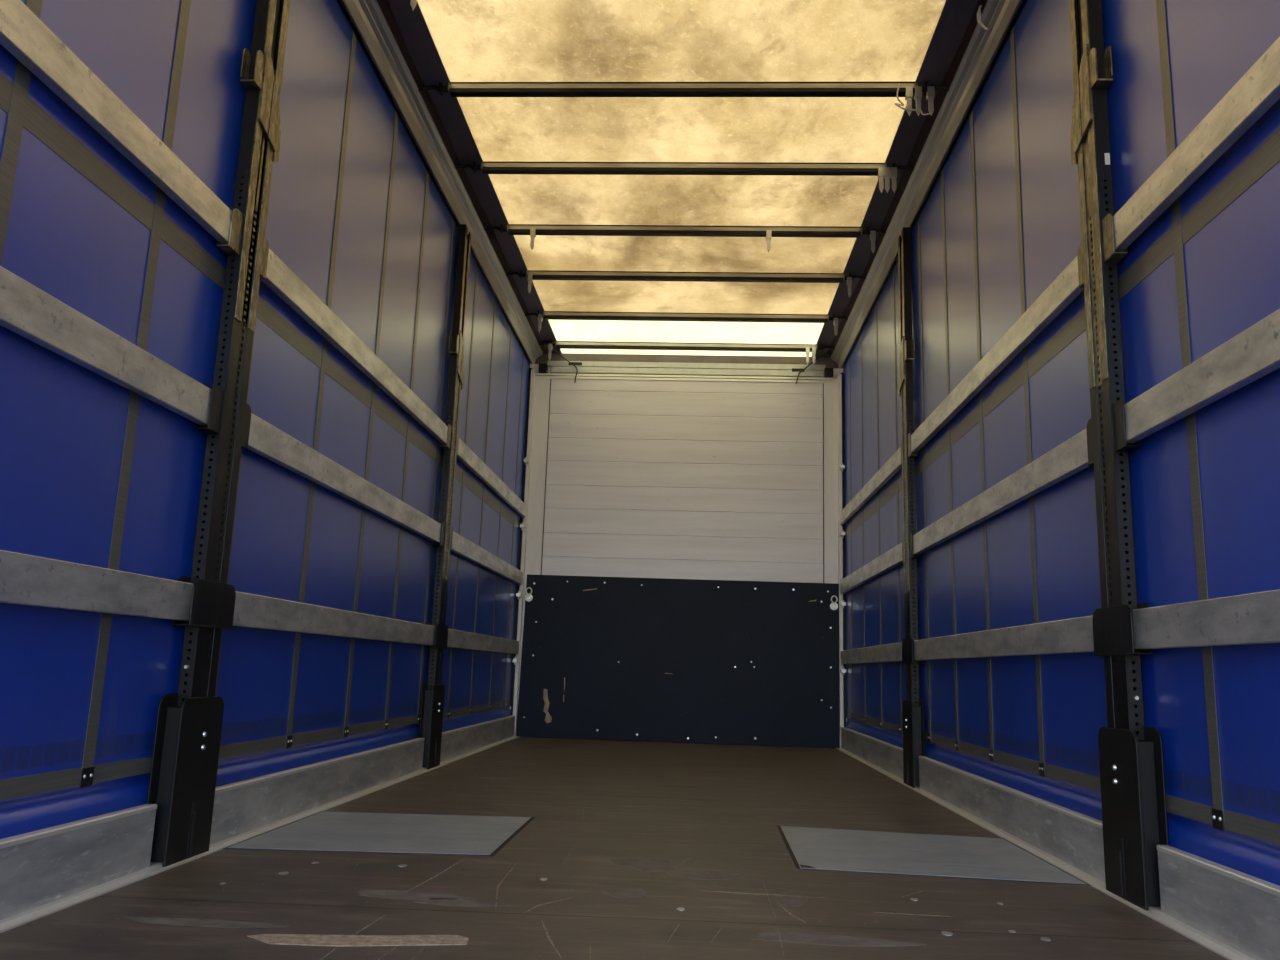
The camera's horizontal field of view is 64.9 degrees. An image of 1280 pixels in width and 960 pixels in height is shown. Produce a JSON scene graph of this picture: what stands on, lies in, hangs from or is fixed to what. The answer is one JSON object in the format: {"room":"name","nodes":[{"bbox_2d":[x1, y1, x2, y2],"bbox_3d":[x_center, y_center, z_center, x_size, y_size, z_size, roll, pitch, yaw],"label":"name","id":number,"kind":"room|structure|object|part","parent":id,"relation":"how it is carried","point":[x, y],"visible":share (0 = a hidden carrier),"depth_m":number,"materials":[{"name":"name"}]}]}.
{"room":"cargo space","nodes":[
{"label":"cargo space","id":0,"kind":"room"},
{"bbox_2d":[0,737,1227,959],"bbox_3d":[0.049,1.211,3.360,2.720,0.062,9.450,1,-11,3],"label":"floor","id":1,"kind":"structure","parent":0,"point":[630,850],"depth_m":2.48,"materials":[{"name":"brown wood"}]},
{"bbox_2d":[147,0,289,866],"bbox_3d":[-1.183,-0.462,2.954,0.060,3.000,0.278,1,-11,3],"label":"post","id":2,"kind":"object","parent":1,"relation":"on","point":[183,776],"visible":0.94,"depth_m":2.86,"materials":[{"name":"black metal"}]},
{"bbox_2d":[0,550,193,620],"bbox_3d":[-1.286,0.109,1.558,0.029,0.100,2.365,1,-11,3],"label":"aluminium slat","id":3,"kind":"object","parent":2,"relation":"attached to","point":[25,579],"visible":0.89,"depth_m":2.25,"materials":[{"name":"grey metal"}]},
{"bbox_2d":[0,266,211,425],"bbox_3d":[-1.269,-0.420,1.658,0.029,0.101,2.365,1,-11,3],"label":"aluminium slat","id":4,"kind":"object","parent":2,"relation":"attached to","point":[26,310],"visible":1,"depth_m":2.26,"materials":[{"name":"silver metal"}]},
{"bbox_2d":[0,0,231,244],"bbox_3d":[-1.252,-0.946,1.757,0.029,0.097,2.365,1,-11,3],"label":"aluminium slat","id":5,"kind":"object","parent":2,"relation":"attached to","point":[23,34],"visible":0.89,"depth_m":2.28,"materials":[{"name":"silver metal"}]},
{"bbox_3d":[-1.201,0.949,2.701,0.005,0.108,0.010,1,-11,3],"label":"lock lever","id":6,"kind":"part","parent":2,"relation":"part of","materials":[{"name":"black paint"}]},
{"bbox_3d":[-1.203,0.804,2.723,0.008,0.425,0.240,1,-11,3],"label":"foot plate","id":7,"kind":"part","parent":2,"relation":"part of","materials":[{"name":"black paint"}]},
{"bbox_3d":[-1.141,-1.175,3.109,0.008,0.279,0.128,1,-11,3],"label":"slider plate","id":8,"kind":"part","parent":2,"relation":"part of","materials":[{"name":"metal"}]},
{"bbox_2d":[233,591,434,644],"bbox_3d":[-1.152,0.592,4.096,0.029,0.100,2.410,1,-11,3],"label":"aluminium slat","id":9,"kind":"object","parent":2,"relation":"attached to","point":[250,610],"visible":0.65,"depth_m":3.67,"materials":[{"name":"grey metal"}]},
{"bbox_2d":[223,811,534,855],"bbox_3d":[-0.783,1.131,3.246,0.765,0.002,0.844,1,-11,3],"label":"floor plate","id":10,"kind":"object","parent":1,"relation":"on","point":[323,831],"visible":1,"depth_m":3.17,"materials":[{"name":"grey metal"}]},
{"bbox_2d":[419,224,470,768],"bbox_3d":[-1.048,0.024,5.510,0.060,3.000,0.278,1,-11,3],"label":"post","id":11,"kind":"object","parent":1,"relation":"on","point":[432,705],"visible":0.95,"depth_m":5.46,"materials":[{"name":"black metal"}]},
{"bbox_2d":[248,413,440,542],"bbox_3d":[-1.135,0.063,4.196,0.029,0.101,2.410,1,-11,3],"label":"aluminium slat","id":12,"kind":"object","parent":11,"relation":"attached to","point":[266,440],"visible":0.81,"depth_m":3.75,"materials":[{"name":"silver metal"}]},
{"bbox_2d":[260,249,447,444],"bbox_3d":[-1.118,-0.463,4.295,0.029,0.097,2.410,1,-11,3],"label":"aluminium slat","id":13,"kind":"object","parent":11,"relation":"attached to","point":[280,279],"visible":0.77,"depth_m":3.87,"materials":[{"name":"silver metal"}]},
{"bbox_3d":[-1.069,1.291,5.279,0.008,0.425,0.240,1,-11,3],"label":"foot plate","id":14,"kind":"part","parent":11,"relation":"part of","materials":[{"name":"black paint"}]},
{"bbox_3d":[-1.007,-0.689,5.665,0.008,0.279,0.128,1,-11,3],"label":"slider plate","id":15,"kind":"part","parent":11,"relation":"part of","materials":[{"name":"metal"}]},
{"bbox_2d":[447,629,519,653],"bbox_3d":[-1.016,1.083,6.679,0.029,0.100,2.455,1,-11,3],"label":"aluminium slat","id":16,"kind":"object","parent":11,"relation":"attached to","point":[456,638],"visible":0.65,"depth_m":6.41,"materials":[{"name":"grey metal"}]},
{"bbox_2d":[452,531,522,584],"bbox_3d":[-1.000,0.554,6.779,0.029,0.101,2.455,1,-11,3],"label":"aluminium slat","id":17,"kind":"object","parent":11,"relation":"attached to","point":[462,546],"visible":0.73,"depth_m":6.48,"materials":[{"name":"silver metal"}]},
{"bbox_2d":[457,438,526,516],"bbox_3d":[-0.983,0.029,6.878,0.029,0.097,2.455,1,-11,3],"label":"aluminium slat","id":18,"kind":"object","parent":11,"relation":"attached to","point":[466,455],"visible":0.81,"depth_m":6.58,"materials":[{"name":"silver metal"}]},
{"bbox_2d":[898,227,924,787],"bbox_3d":[1.431,0.077,5.370,0.060,3.000,0.278,1,-11,3],"label":"post","id":19,"kind":"object","parent":1,"relation":"on","point":[912,707],"visible":0.94,"depth_m":5.32,"materials":[{"name":"black metal"}]},
{"bbox_2d":[840,447,901,524],"bbox_3d":[1.520,0.082,6.736,0.029,0.097,2.455,1,-11,3],"label":"aluminium slat","id":20,"kind":"object","parent":19,"relation":"attached to","point":[893,465],"visible":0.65,"depth_m":6.45,"materials":[{"name":"silver metal"}]},
{"bbox_2d":[840,642,901,663],"bbox_3d":[1.486,1.136,6.538,0.029,0.100,2.455,1,-11,3],"label":"aluminium slat","id":21,"kind":"object","parent":19,"relation":"attached to","point":[888,652],"visible":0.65,"depth_m":6.29,"materials":[{"name":"grey metal"}]},
{"bbox_2d":[840,543,902,593],"bbox_3d":[1.503,0.608,6.637,0.029,0.101,2.455,1,-11,3],"label":"aluminium slat","id":22,"kind":"object","parent":19,"relation":"attached to","point":[892,558],"visible":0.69,"depth_m":6.35,"materials":[{"name":"grey metal"}]},
{"bbox_3d":[1.437,-0.636,5.526,0.008,0.279,0.128,1,-11,3],"label":"slider plate","id":23,"kind":"part","parent":19,"relation":"part of","materials":[{"name":"metal"}]},
{"bbox_3d":[1.371,1.343,5.141,0.008,0.425,0.240,1,-11,3],"label":"foot plate","id":24,"kind":"part","parent":19,"relation":"part of","materials":[{"name":"black paint"}]},
{"bbox_2d":[911,256,1083,453],"bbox_3d":[1.384,-0.409,4.154,0.029,0.097,2.410,1,-11,3],"label":"aluminium slat","id":25,"kind":"object","parent":19,"relation":"attached to","point":[1064,289],"visible":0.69,"depth_m":3.70,"materials":[{"name":"silver metal"}]},
{"bbox_2d":[913,429,1090,554],"bbox_3d":[1.367,0.116,4.055,0.029,0.101,2.410,1,-11,3],"label":"aluminium slat","id":26,"kind":"object","parent":19,"relation":"attached to","point":[1070,457],"visible":0.81,"depth_m":3.60,"materials":[{"name":"silver metal"}]},
{"bbox_2d":[914,616,1093,659],"bbox_3d":[1.350,0.645,3.955,0.029,0.100,2.410,1,-11,3],"label":"aluminium slat","id":27,"kind":"object","parent":19,"relation":"attached to","point":[1073,635],"visible":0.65,"depth_m":3.51,"materials":[{"name":"grey metal"}]},
{"bbox_2d":[777,826,1090,885],"bbox_3d":[0.854,1.170,3.175,0.790,0.003,0.869,1,-11,3],"label":"floor plate","id":28,"kind":"object","parent":1,"relation":"on","point":[809,848],"visible":1,"depth_m":3.08,"materials":[{"name":"grey metal"}]},
{"bbox_2d":[1069,0,1167,910],"bbox_3d":[1.296,-0.409,2.814,0.060,3.000,0.278,1,-11,3],"label":"post","id":29,"kind":"object","parent":1,"relation":"on","point":[1133,800],"visible":0.95,"depth_m":2.71,"materials":[{"name":"black metal"}]},
{"bbox_3d":[1.303,-1.123,2.971,0.008,0.279,0.128,1,-11,3],"label":"slider plate","id":30,"kind":"part","parent":29,"relation":"part of","materials":[{"name":"metal"}]},
{"bbox_3d":[1.226,1.001,2.563,0.005,0.108,0.010,1,-11,3],"label":"lock lever","id":31,"kind":"part","parent":29,"relation":"part of","materials":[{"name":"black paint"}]},
{"bbox_3d":[1.237,0.857,2.585,0.008,0.425,0.240,1,-11,3],"label":"foot plate","id":32,"kind":"part","parent":29,"relation":"part of","materials":[{"name":"black paint"}]},
{"bbox_2d":[1113,37,1279,251],"bbox_3d":[1.251,-0.892,1.615,0.029,0.097,2.365,1,-11,3],"label":"aluminium slat","id":33,"kind":"object","parent":29,"relation":"attached to","point":[1257,91],"visible":0.89,"depth_m":2.27,"materials":[{"name":"silver metal"}]},
{"bbox_2d":[1124,309,1279,443],"bbox_3d":[1.234,-0.367,1.516,0.029,0.101,2.365,1,-11,3],"label":"aluminium slat","id":34,"kind":"object","parent":29,"relation":"attached to","point":[1252,354],"visible":1,"depth_m":2.23,"materials":[{"name":"silver metal"}]},
{"bbox_2d":[1132,589,1279,648],"bbox_3d":[1.217,0.162,1.416,0.029,0.100,2.365,1,-11,3],"label":"aluminium slat","id":35,"kind":"object","parent":29,"relation":"attached to","point":[1252,618],"visible":1,"depth_m":2.19,"materials":[{"name":"grey metal"}]},
{"bbox_2d":[510,364,846,720],"bbox_3d":[0.334,0.460,8.126,2.880,3.200,0.450,1,-11,3],"label":"wall","id":36,"kind":"structure","parent":0,"point":[700,480],"depth_m":8.07,"materials":[{"name":"metal"}]},
{"bbox_2d":[0,736,519,932],"bbox_3d":[-1.207,1.124,3.297,0.097,0.010,9.165,1,-11,3],"label":"baseboard","id":37,"kind":"structure","parent":36,"relation":"attached to","point":[25,917],"depth_m":2.61,"materials":[{"name":"silver metal"}]},
{"bbox_2d":[0,804,156,919],"bbox_3d":[-1.305,0.682,1.409,0.028,0.152,2.326,1,-11,3],"label":"board","id":38,"kind":"object","parent":37,"relation":"on","point":[40,867],"visible":1,"depth_m":2.22,"materials":[{"name":"metal"}]},
{"bbox_2d":[210,738,424,844],"bbox_3d":[-1.171,1.169,3.965,0.028,0.152,2.327,1,-11,3],"label":"board","id":39,"kind":"object","parent":37,"relation":"on","point":[240,807],"visible":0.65,"depth_m":3.53,"materials":[{"name":"metal"}]},
{"bbox_2d":[440,715,515,761],"bbox_3d":[-1.034,1.665,6.576,0.028,0.152,2.442,1,-11,3],"label":"board","id":40,"kind":"object","parent":37,"relation":"on","point":[455,742],"visible":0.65,"depth_m":6.31,"materials":[{"name":"metal"}]},
{"bbox_2d":[0,0,529,838],"bbox_3d":[-1.194,-0.370,3.577,0.026,3.040,9.158,1,-11,3],"label":"curtain","id":41,"kind":"object","parent":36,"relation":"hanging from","point":[94,471],"visible":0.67,"depth_m":3.03,"materials":[{"name":"blue plastic"}]},
{"bbox_3d":[-1.281,0.689,2.333,0.002,0.043,0.048,1,-11,3],"label":"rivet plate","id":42,"kind":"part","parent":41,"relation":"part of","materials":[{"name":"black paint"}]},
{"bbox_3d":[-1.220,0.911,3.501,0.002,0.043,0.048,1,-11,3],"label":"rivet plate","id":43,"kind":"part","parent":41,"relation":"part of","materials":[{"name":"black paint"}]},
{"bbox_3d":[-1.190,1.020,4.075,0.002,0.043,0.048,1,-11,3],"label":"rivet plate","id":44,"kind":"part","parent":41,"relation":"part of","materials":[{"name":"black paint"}]},
{"bbox_2d":[340,0,545,363],"bbox_3d":[-1.145,-1.887,3.910,0.262,0.185,9.250,1,-11,3],"label":"roof rail","id":45,"kind":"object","parent":36,"relation":"attached to","point":[374,22],"depth_m":5.04,"materials":[{"name":"metal"}]},
{"bbox_2d":[511,368,550,735],"bbox_3d":[-0.873,0.525,8.001,0.177,2.950,0.126,1,-11,3],"label":"trim","id":46,"kind":"structure","parent":36,"relation":"attached to","point":[537,417],"depth_m":8.10,"materials":[{"name":"white metal"}]},
{"bbox_2d":[516,574,839,747],"bbox_3d":[0.297,1.388,7.794,2.467,1.248,0.024,1,-11,3],"label":"plywood board","id":47,"kind":"object","parent":36,"relation":"attached to","point":[603,658],"visible":1,"depth_m":7.78,"materials":[{"name":"black wood"}]},
{"bbox_2d":[525,587,532,601],"bbox_3d":[-0.875,0.900,7.928,0.062,0.114,0.020,1,-11,3],"label":"ring","id":48,"kind":"object","parent":47,"relation":"attached to","point":[528,597],"visible":1,"depth_m":7.92,"materials":[{"name":"silver metal"}]},
{"bbox_2d":[830,595,837,609],"bbox_3d":[1.503,0.951,7.794,0.062,0.114,0.020,1,-11,3],"label":"ring","id":49,"kind":"object","parent":47,"relation":"attached to","point":[833,605],"visible":1,"depth_m":7.79,"materials":[{"name":"silver metal"}]},
{"bbox_2d":[530,353,842,382],"bbox_3d":[0.378,-0.934,8.368,2.680,0.310,0.290,1,-11,3],"label":"crossbeam","id":50,"kind":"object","parent":36,"relation":"attached to","point":[594,366],"depth_m":8.27,"materials":[{"name":"metal"}]},
{"bbox_2d":[824,373,845,747],"bbox_3d":[1.525,0.576,7.866,0.159,2.950,0.126,1,-11,3],"label":"trim","id":51,"kind":"structure","parent":36,"relation":"attached to","point":[834,457],"depth_m":7.97,"materials":[{"name":"grey metal"}]},
{"bbox_2d":[827,0,1023,368],"bbox_3d":[1.428,-1.832,3.765,0.261,0.185,9.250,1,-11,3],"label":"roof rail","id":52,"kind":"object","parent":36,"relation":"attached to","point":[978,49],"depth_m":4.90,"materials":[{"name":"metal"}]},
{"bbox_2d":[977,5,987,30],"bbox_3d":[1.317,-1.787,3.890,0.035,0.181,0.108,0,-11,10],"label":"string","id":53,"kind":"object","parent":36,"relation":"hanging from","point":[980,6],"visible":1,"depth_m":3.87,"materials":[{"name":"grey fabric"}]},
{"bbox_2d":[836,748,1254,959],"bbox_3d":[1.292,1.177,3.156,0.097,0.010,9.165,1,-11,3],"label":"baseboard","id":54,"kind":"structure","parent":36,"relation":"attached to","point":[1154,912],"depth_m":2.82,"materials":[{"name":"silver metal"}]},
{"bbox_2d":[841,727,903,778],"bbox_3d":[1.466,1.719,6.434,0.028,0.152,2.442,1,-11,3],"label":"board","id":55,"kind":"object","parent":54,"relation":"on","point":[887,756],"visible":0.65,"depth_m":6.18,"materials":[{"name":"metal"}]},
{"bbox_2d":[919,756,1104,881],"bbox_3d":[1.329,1.222,3.823,0.028,0.152,2.327,1,-11,3],"label":"board","id":56,"kind":"object","parent":54,"relation":"on","point":[1075,838],"visible":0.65,"depth_m":3.40,"materials":[{"name":"metal"}]},
{"bbox_2d":[1157,845,1279,959],"bbox_3d":[1.195,0.736,1.268,0.028,0.152,2.326,1,-11,3],"label":"board","id":57,"kind":"object","parent":54,"relation":"on","point":[1239,910],"visible":1,"depth_m":2.12,"materials":[{"name":"metal"}]},
{"bbox_2d":[843,0,1279,885],"bbox_3d":[1.374,-0.316,3.432,0.026,3.040,9.158,1,-11,3],"label":"curtain","id":58,"kind":"object","parent":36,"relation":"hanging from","point":[999,221],"visible":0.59,"depth_m":3.14,"materials":[{"name":"blue plastic"}]},
{"bbox_3d":[1.393,1.169,4.425,0.002,0.043,0.048,1,-11,3],"label":"rivet plate","id":59,"kind":"part","parent":58,"relation":"part of","materials":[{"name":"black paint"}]},
{"bbox_3d":[1.366,1.071,3.911,0.002,0.043,0.048,1,-11,3],"label":"rivet plate","id":60,"kind":"part","parent":58,"relation":"part of","materials":[{"name":"black paint"}]},
{"bbox_3d":[1.337,0.964,3.349,0.002,0.043,0.048,1,-11,3],"label":"rivet plate","id":61,"kind":"part","parent":58,"relation":"part of","materials":[{"name":"black paint"}]},
{"bbox_3d":[1.277,0.750,2.225,0.002,0.043,0.048,1,-11,3],"label":"rivet plate","id":62,"kind":"part","parent":58,"relation":"part of","materials":[{"name":"black paint"}]},
{"bbox_2d":[387,0,977,357],"bbox_3d":[0.149,-1.920,3.950,2.800,0.023,9.450,1,-11,3],"label":"ceiling","id":63,"kind":"structure","parent":0,"point":[447,41],"depth_m":4.99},
{"bbox_2d":[410,0,416,9],"bbox_3d":[0.140,-1.849,3.817,2.413,0.167,0.046,1,-11,3],"label":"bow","id":64,"kind":"object","parent":63,"relation":"attached to","point":[413,3],"visible":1,"depth_m":3.85,"materials":[{"name":"metal"}]},
{"bbox_2d":[418,82,948,115],"bbox_3d":[0.178,-1.711,4.543,2.413,0.167,0.046,1,-11,3],"label":"bow","id":65,"kind":"object","parent":63,"relation":"attached to","point":[908,90],"visible":1,"depth_m":4.54,"materials":[{"name":"metal"}]},
{"bbox_2d":[895,83,931,114],"bbox_3d":[1.208,-1.683,4.450,0.164,0.159,0.018,1,-11,3],"label":"string","id":66,"kind":"object","parent":65,"relation":"hanging from","point":[896,104],"visible":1,"depth_m":4.44,"materials":[{"name":"grey fabric"}]},
{"bbox_2d":[455,161,913,192],"bbox_3d":[0.216,-1.575,5.259,2.413,0.167,0.046,1,-11,3],"label":"bow","id":67,"kind":"object","parent":63,"relation":"attached to","point":[881,170],"visible":1,"depth_m":5.25,"materials":[{"name":"metal"}]},
{"bbox_2d":[484,224,885,252],"bbox_3d":[0.255,-1.433,6.005,2.413,0.167,0.046,1,-11,3],"label":"bow","id":68,"kind":"object","parent":63,"relation":"attached to","point":[532,230],"visible":1,"depth_m":6.00,"materials":[{"name":"metal"}]},
{"bbox_2d":[506,270,865,297],"bbox_3d":[0.291,-1.300,6.702,2.413,0.167,0.046,1,-11,3],"label":"bow","id":69,"kind":"object","parent":63,"relation":"attached to","point":[532,275],"visible":1,"depth_m":6.70,"materials":[{"name":"metal"}]},
{"bbox_2d":[525,311,847,334],"bbox_3d":[0.332,-1.155,7.467,2.413,0.167,0.046,1,-11,3],"label":"bow","id":70,"kind":"object","parent":63,"relation":"attached to","point":[548,315],"visible":1,"depth_m":7.46,"materials":[{"name":"metal"}]},
{"bbox_2d":[539,341,834,363],"bbox_3d":[0.367,-1.026,8.144,2.413,0.167,0.046,1,-11,3],"label":"bow","id":71,"kind":"object","parent":63,"relation":"attached to","point":[807,348],"visible":1,"depth_m":8.14,"materials":[{"name":"metal"}]},
{"bbox_2d":[552,349,581,382],"bbox_3d":[-0.606,-0.939,8.235,0.265,0.270,0.082,2,-11,-2],"label":"cord","id":72,"kind":"object","parent":71,"relation":"hanging from","point":[570,363],"visible":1,"depth_m":8.24,"materials":[{"name":"grey rubber"}]},
{"bbox_2d":[792,352,826,383],"bbox_3d":[1.369,-0.906,8.125,0.285,0.251,0.082,0,-11,8],"label":"cord","id":73,"kind":"object","parent":71,"relation":"hanging from","point":[793,369],"visible":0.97,"depth_m":8.11,"materials":[{"name":"grey rubber"}]}
]}

